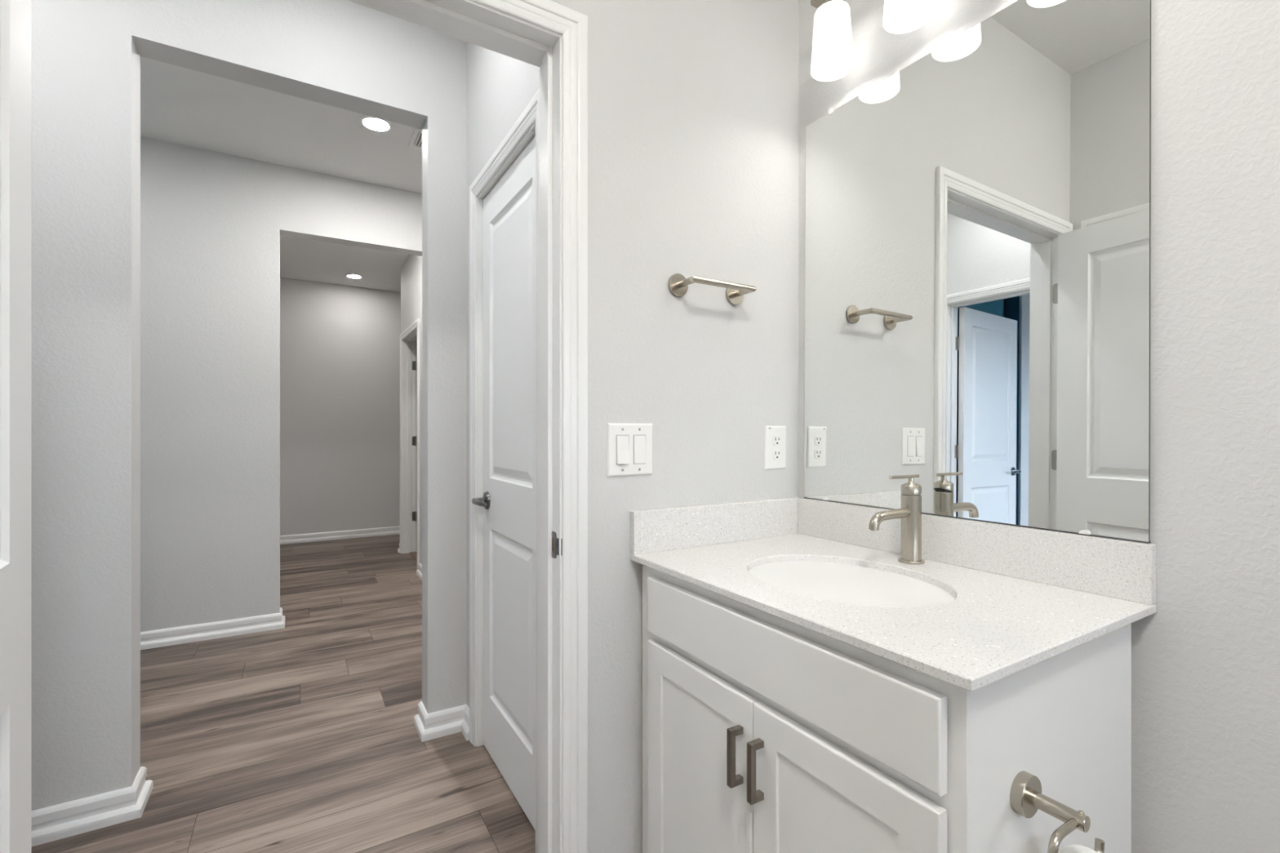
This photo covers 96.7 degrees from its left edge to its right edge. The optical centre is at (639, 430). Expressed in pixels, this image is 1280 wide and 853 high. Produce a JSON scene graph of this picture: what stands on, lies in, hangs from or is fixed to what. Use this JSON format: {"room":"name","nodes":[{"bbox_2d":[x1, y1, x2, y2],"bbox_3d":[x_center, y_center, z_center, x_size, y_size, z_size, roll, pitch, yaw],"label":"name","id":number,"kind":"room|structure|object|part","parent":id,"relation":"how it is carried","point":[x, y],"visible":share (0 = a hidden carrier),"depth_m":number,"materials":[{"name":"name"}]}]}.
{"room":"bathroom","nodes":[
{"label":"bathroom","id":0,"kind":"room"},
{"bbox_2d":[0,0,31,852],"bbox_3d":[-0.630,0.152,0.493,0.154,2.025,0.906,0,0,-34],"label":"door","id":1,"kind":"structure","parent":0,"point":[15,15],"depth_m":0.75,"materials":[{"name":"white paint"}]},
{"bbox_2d":[31,0,466,810],"bbox_3d":[-1.194,-0.207,2.023,4.150,2.765,0.114,0,0,-31],"label":"wall","id":2,"kind":"structure","parent":0,"point":[346,55],"depth_m":1.72,"materials":[{"name":"grey paint"}]},
{"bbox_2d":[31,766,152,846],"bbox_3d":[-2.255,1.131,1.359,1.647,0.089,0.206,0,0,-31],"label":"baseboard","id":3,"kind":"structure","parent":2,"relation":"attached to","point":[65,820],"depth_m":1.68,"materials":[{"name":"white paint"}]},
{"bbox_2d":[413,701,469,742],"bbox_3d":[-0.123,1.131,2.625,1.694,0.089,0.247,0,0,-31],"label":"baseboard","id":4,"kind":"structure","parent":2,"relation":"attached to","point":[431,726],"depth_m":2.20,"materials":[{"name":"white paint"}]},
{"bbox_2d":[140,136,422,631],"bbox_3d":[-2.089,-0.207,3.503,4.150,2.765,0.112,0,0,-31],"label":"wall","id":5,"kind":"structure","parent":0,"point":[212,224],"depth_m":3.25,"materials":[{"name":"grey paint"}]},
{"bbox_2d":[140,607,284,649],"bbox_3d":[-3.012,1.131,2.945,1.993,0.089,0.166,0,0,-31],"label":"baseboard","id":6,"kind":"structure","parent":5,"relation":"attached to","point":[228,628],"depth_m":3.21,"materials":[{"name":"white paint"}]},
{"bbox_2d":[140,56,422,292],"bbox_3d":[-2.098,-1.650,1.536,7.000,0.120,9.600,0,0,-31],"label":"ceiling","id":7,"kind":"structure","parent":0,"point":[180,105],"depth_m":3.09,"materials":[{"name":"white paint"}]},
{"bbox_2d":[345,274,362,278],"bbox_3d":[-2.937,-1.586,5.844,0.156,0.008,0.156,0,0,-31],"label":"recessed light","id":8,"kind":"object","parent":7,"relation":"in","point":[352,276],"visible":1,"depth_m":5.82,"materials":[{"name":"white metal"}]},
{"bbox_2d":[359,115,392,132],"bbox_3d":[-1.365,-1.586,2.942,0.156,0.008,0.156,0,0,-31],"label":"recessed light","id":9,"kind":"object","parent":7,"relation":"in","point":[375,124],"visible":0.93,"depth_m":2.94,"materials":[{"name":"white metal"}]},
{"bbox_2d":[408,128,422,149],"bbox_3d":[-1.157,-1.585,3.122,0.180,0.010,0.210,0,0,-31],"label":"ceiling vent","id":10,"kind":"object","parent":7,"relation":"in","point":[415,141],"visible":0.34,"depth_m":3.10,"materials":[{"name":"white metal"}]},
{"bbox_2d":[31,533,535,852],"bbox_3d":[-2.106,1.176,1.551,6.800,0.002,9.548,0,0,-31],"label":"floor","id":11,"kind":"structure","parent":0,"point":[302,736],"depth_m":2.13,"materials":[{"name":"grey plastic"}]},
{"bbox_2d":[409,551,417,560],"bbox_3d":[-1.984,1.171,5.143,0.060,0.008,0.815,0,0,-31],"label":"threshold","id":12,"kind":"object","parent":11,"relation":"on","point":[414,554],"visible":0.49,"depth_m":5.36,"materials":[{"name":"brown"}]},
{"bbox_2d":[642,561,1131,852],"bbox_3d":[0.391,0.740,1.134,0.538,0.870,0.762,0,0,-31],"label":"vanity cabinet","id":13,"kind":"object","parent":11,"relation":"on","point":[763,732],"visible":0.89,"depth_m":0.89,"materials":[{"name":"white paint"}]},
{"bbox_3d":[0.113,0.759,1.145,0.016,0.571,0.346,0,0,-31],"label":"door","id":14,"kind":"part","parent":13,"relation":"part of","materials":[{"name":"white paint"}]},
{"bbox_3d":[0.169,0.577,1.010,0.028,0.100,0.012,0,0,-31],"label":"handle","id":15,"kind":"part","parent":13,"relation":"part of","materials":[{"name":"silver metal"}]},
{"bbox_3d":[0.196,0.577,0.965,0.028,0.100,0.012,0,0,-31],"label":"handle","id":16,"kind":"part","parent":13,"relation":"part of","materials":[{"name":"silver metal"}]},
{"bbox_3d":[0.200,0.392,1.000,0.016,0.122,0.685,0,0,-31],"label":"drawer","id":17,"kind":"part","parent":13,"relation":"part of","materials":[{"name":"white paint"}]},
{"bbox_3d":[0.290,0.759,0.851,0.016,0.571,0.336,0,0,-31],"label":"door","id":18,"kind":"part","parent":13,"relation":"part of","materials":[{"name":"white paint"}]},
{"bbox_2d":[630,497,1155,691],"bbox_3d":[0.421,0.247,1.149,0.559,0.116,0.794,0,0,-31],"label":"countertop","id":19,"kind":"structure","parent":13,"relation":"on","point":[1024,597],"depth_m":1.05,"materials":[{"name":"stone"}]},
{"bbox_2d":[868,474,924,564],"bbox_3d":[0.552,0.193,1.229,0.165,0.194,0.054,0,0,-31],"label":"faucet","id":20,"kind":"object","parent":19,"relation":"on","point":[910,512],"visible":1,"depth_m":1.24,"materials":[{"name":"silver metal"}]},
{"bbox_3d":[0.535,0.189,1.219,0.127,0.039,0.020,0,0,-31],"label":"spout","id":21,"kind":"part","parent":20,"relation":"part of","materials":[{"name":"silver metal"}]},
{"bbox_3d":[0.579,0.100,1.245,0.100,0.008,0.007,0,0,-31],"label":"lever","id":22,"kind":"part","parent":20,"relation":"part of","materials":[{"name":"silver metal"}]},
{"bbox_2d":[1009,770,1104,852],"bbox_3d":[0.524,0.502,0.726,0.138,0.097,0.076,0,0,-31],"label":"toilet paper holder","id":23,"kind":"object","parent":13,"relation":"attached to","point":[1026,797],"visible":1,"depth_m":0.73,"materials":[{"name":"silver metal"}]},
{"bbox_3d":[0.530,0.480,0.720,0.019,0.019,0.062,0,0,-31],"label":"post","id":24,"kind":"part","parent":23,"relation":"part of","materials":[{"name":"silver metal"}]},
{"bbox_3d":[0.539,0.513,0.702,0.138,0.075,0.010,0,0,-31],"label":"arm","id":25,"kind":"part","parent":23,"relation":"part of","materials":[{"name":"silver metal"}]},
{"bbox_2d":[1057,844,1097,852],"bbox_3d":[0.538,0.574,0.701,0.098,0.080,0.080,0,0,-31],"label":"toilet paper roll","id":26,"kind":"object","parent":23,"relation":"on","point":[1073,848],"visible":1,"depth_m":0.73,"materials":[{"name":"white paper"}]},
{"bbox_2d":[280,277,400,535],"bbox_3d":[-2.998,-0.207,6.408,3.100,2.765,0.100,0,0,-31],"label":"wall","id":27,"kind":"structure","parent":0,"point":[340,344],"depth_m":6.19,"materials":[{"name":"grey paint"}]},
{"bbox_2d":[280,525,399,544],"bbox_3d":[-2.957,1.131,6.359,2.880,0.089,0.027,0,0,-31],"label":"baseboard","id":28,"kind":"structure","parent":27,"relation":"attached to","point":[358,533],"depth_m":6.17,"materials":[{"name":"white paint"}]},
{"bbox_2d":[400,254,422,564],"bbox_3d":[-1.519,-0.207,5.579,1.427,2.765,2.850,0,0,-31],"label":"wall","id":29,"kind":"structure","parent":0,"point":[411,268],"depth_m":4.94,"materials":[{"name":"grey paint"}]},
{"bbox_2d":[400,318,419,569],"bbox_3d":[-2.019,0.124,5.122,0.134,2.102,0.939,0,0,-31],"label":"door frame","id":30,"kind":"structure","parent":29,"relation":"attached to","point":[408,338],"depth_m":5.46,"materials":[{"name":"white paint"}]},
{"bbox_2d":[412,360,417,520],"bbox_3d":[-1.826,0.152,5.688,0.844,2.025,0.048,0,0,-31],"label":"door hinges","id":31,"kind":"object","parent":30,"relation":"attached to","point":[414,362],"depth_m":5.50,"materials":[{"name":"white paint"}]},
{"bbox_2d":[416,562,422,580],"bbox_3d":[-1.617,1.131,4.335,0.027,0.089,0.823,0,0,-31],"label":"baseboard","id":32,"kind":"structure","parent":29,"relation":"attached to","point":[419,572],"depth_m":4.60,"materials":[{"name":"white paint"}]},
{"bbox_2d":[466,41,539,707],"bbox_3d":[-0.379,-0.207,1.858,0.115,2.765,1.012,0,0,-31],"label":"wall","id":33,"kind":"structure","parent":0,"point":[500,87],"depth_m":2.06,"materials":[{"name":"grey paint"}]},
{"bbox_2d":[471,136,535,830],"bbox_3d":[-0.440,0.152,1.858,0.094,2.025,0.605,0,0,-31],"label":"door","id":34,"kind":"structure","parent":33,"relation":"in","point":[508,501],"depth_m":1.85,"materials":[{"name":"white paint"}]},
{"bbox_3d":[-0.560,0.253,2.022,0.060,0.066,0.147,0,0,-31],"label":"handle","id":35,"kind":"part","parent":34,"relation":"part of","materials":[{"name":"silver metal"}]},
{"bbox_2d":[469,88,539,852],"bbox_3d":[-0.402,0.124,1.882,0.134,2.102,0.736,0,0,-31],"label":"door frame","id":36,"kind":"structure","parent":33,"relation":"attached to","point":[526,126],"depth_m":2.12,"materials":[{"name":"white paint"}]},
{"bbox_2d":[550,0,798,852],"bbox_3d":[-0.623,-0.207,1.051,2.691,2.765,0.117,0,0,-31],"label":"wall","id":37,"kind":"structure","parent":0,"point":[693,104],"depth_m":1.41,"materials":[{"name":"grey paint"}]},
{"bbox_2d":[347,0,587,852],"bbox_3d":[-0.580,0.124,1.077,0.994,2.102,0.152,0,0,-31],"label":"door frame","id":38,"kind":"structure","parent":37,"relation":"attached to","point":[552,37],"depth_m":1.26,"materials":[{"name":"white paint"}]},
{"bbox_3d":[-0.545,0.124,1.019,0.994,2.102,0.018,0,0,-31],"label":"casing","id":39,"kind":"part","parent":38,"relation":"part of","materials":[{"name":"white paint"}]},
{"bbox_3d":[-0.190,0.256,1.274,0.012,0.059,0.067,0,0,-41],"label":"strike plate","id":40,"kind":"part","parent":38,"relation":"part of","materials":[{"name":"silver metal"}]},
{"bbox_2d":[606,422,652,476],"bbox_3d":[-0.021,0.044,1.339,0.123,0.124,0.012,0,0,-31],"label":"light switch","id":41,"kind":"object","parent":37,"relation":"attached to","point":[628,446],"visible":1,"depth_m":1.34,"materials":[{"name":"white plastic"}]},
{"bbox_2d":[667,273,755,305],"bbox_3d":[0.190,-0.361,1.428,0.238,0.056,0.080,0,0,-31],"label":"towel bar","id":42,"kind":"object","parent":37,"relation":"attached to","point":[677,284],"visible":1,"depth_m":1.41,"materials":[{"name":"silver metal"}]},
{"bbox_3d":[0.114,-0.361,1.379,0.016,0.016,0.073,0,0,-31],"label":"post","id":43,"kind":"part","parent":42,"relation":"part of","materials":[{"name":"silver metal"}]},
{"bbox_3d":[0.270,-0.361,1.473,0.016,0.016,0.073,0,0,-31],"label":"post","id":44,"kind":"part","parent":42,"relation":"part of","materials":[{"name":"silver metal"}]},
{"bbox_2d":[764,426,786,470],"bbox_3d":[0.379,0.046,1.583,0.079,0.121,0.009,0,0,-31],"label":"power outlet","id":45,"kind":"object","parent":37,"relation":"attached to","point":[775,436],"visible":1,"depth_m":1.58,"materials":[{"name":"white plastic"}]},
{"bbox_2d":[772,449,781,459],"bbox_3d":[0.380,0.066,1.581,0.034,0.028,0.003,0,0,-31],"label":"socket","id":46,"kind":"object","parent":45,"relation":"attached to","point":[776,454],"depth_m":1.58,"materials":[{"name":"grey plastic"}]},
{"bbox_2d":[772,435,781,445],"bbox_3d":[0.380,0.027,1.581,0.034,0.028,0.003,0,0,-31],"label":"socket","id":47,"kind":"object","parent":45,"relation":"attached to","point":[776,440],"depth_m":1.58,"materials":[{"name":"grey plastic"}]},
{"bbox_2d":[798,0,1279,852],"bbox_3d":[1.408,-0.207,0.176,0.120,2.765,3.483,0,0,-31],"label":"wall","id":48,"kind":"structure","parent":0,"point":[1206,664],"depth_m":0.90,"materials":[{"name":"grey paint"}]},
{"bbox_2d":[810,0,934,81],"bbox_3d":[0.602,-1.047,1.253,0.146,0.296,0.522,0,0,-31],"label":"vanity light","id":49,"kind":"object","parent":48,"relation":"attached to","point":[832,56],"visible":1,"depth_m":1.37,"materials":[{"name":"white glass"}]},
{"bbox_3d":[0.478,-0.971,1.415,0.102,0.142,0.102,0,0,-31],"label":"lamp shade","id":50,"kind":"part","parent":49,"relation":"part of","materials":[{"name":"white glass"}]},
{"bbox_3d":[0.478,-0.976,1.415,0.056,0.126,0.056,0,0,-31],"label":"bulb","id":51,"kind":"part","parent":49,"relation":"part of","materials":[{"name":"white glass"}]},
{"bbox_3d":[0.584,-0.976,1.239,0.056,0.126,0.056,0,0,-31],"label":"bulb","id":52,"kind":"part","parent":49,"relation":"part of","materials":[{"name":"white glass"}]},
{"bbox_3d":[0.584,-0.971,1.239,0.102,0.142,0.102,0,0,-31],"label":"lamp shade","id":53,"kind":"part","parent":49,"relation":"part of","materials":[{"name":"white glass"}]},
{"bbox_2d":[794,497,1155,604],"bbox_3d":[0.652,0.240,1.289,0.020,0.100,0.794,0,0,-31],"label":"backsplash","id":54,"kind":"structure","parent":48,"relation":"attached to","point":[1124,570],"depth_m":1.13,"materials":[{"name":"stone"}]},
{"bbox_2d":[804,0,1151,543],"bbox_3d":[0.662,-0.340,1.282,0.016,1.058,0.758,0,0,-31],"label":"wall mirror","id":55,"kind":"object","parent":48,"relation":"attached to","point":[978,228],"visible":1,"depth_m":1.17,"materials":[{"name":"silver mirror"}]}
]}

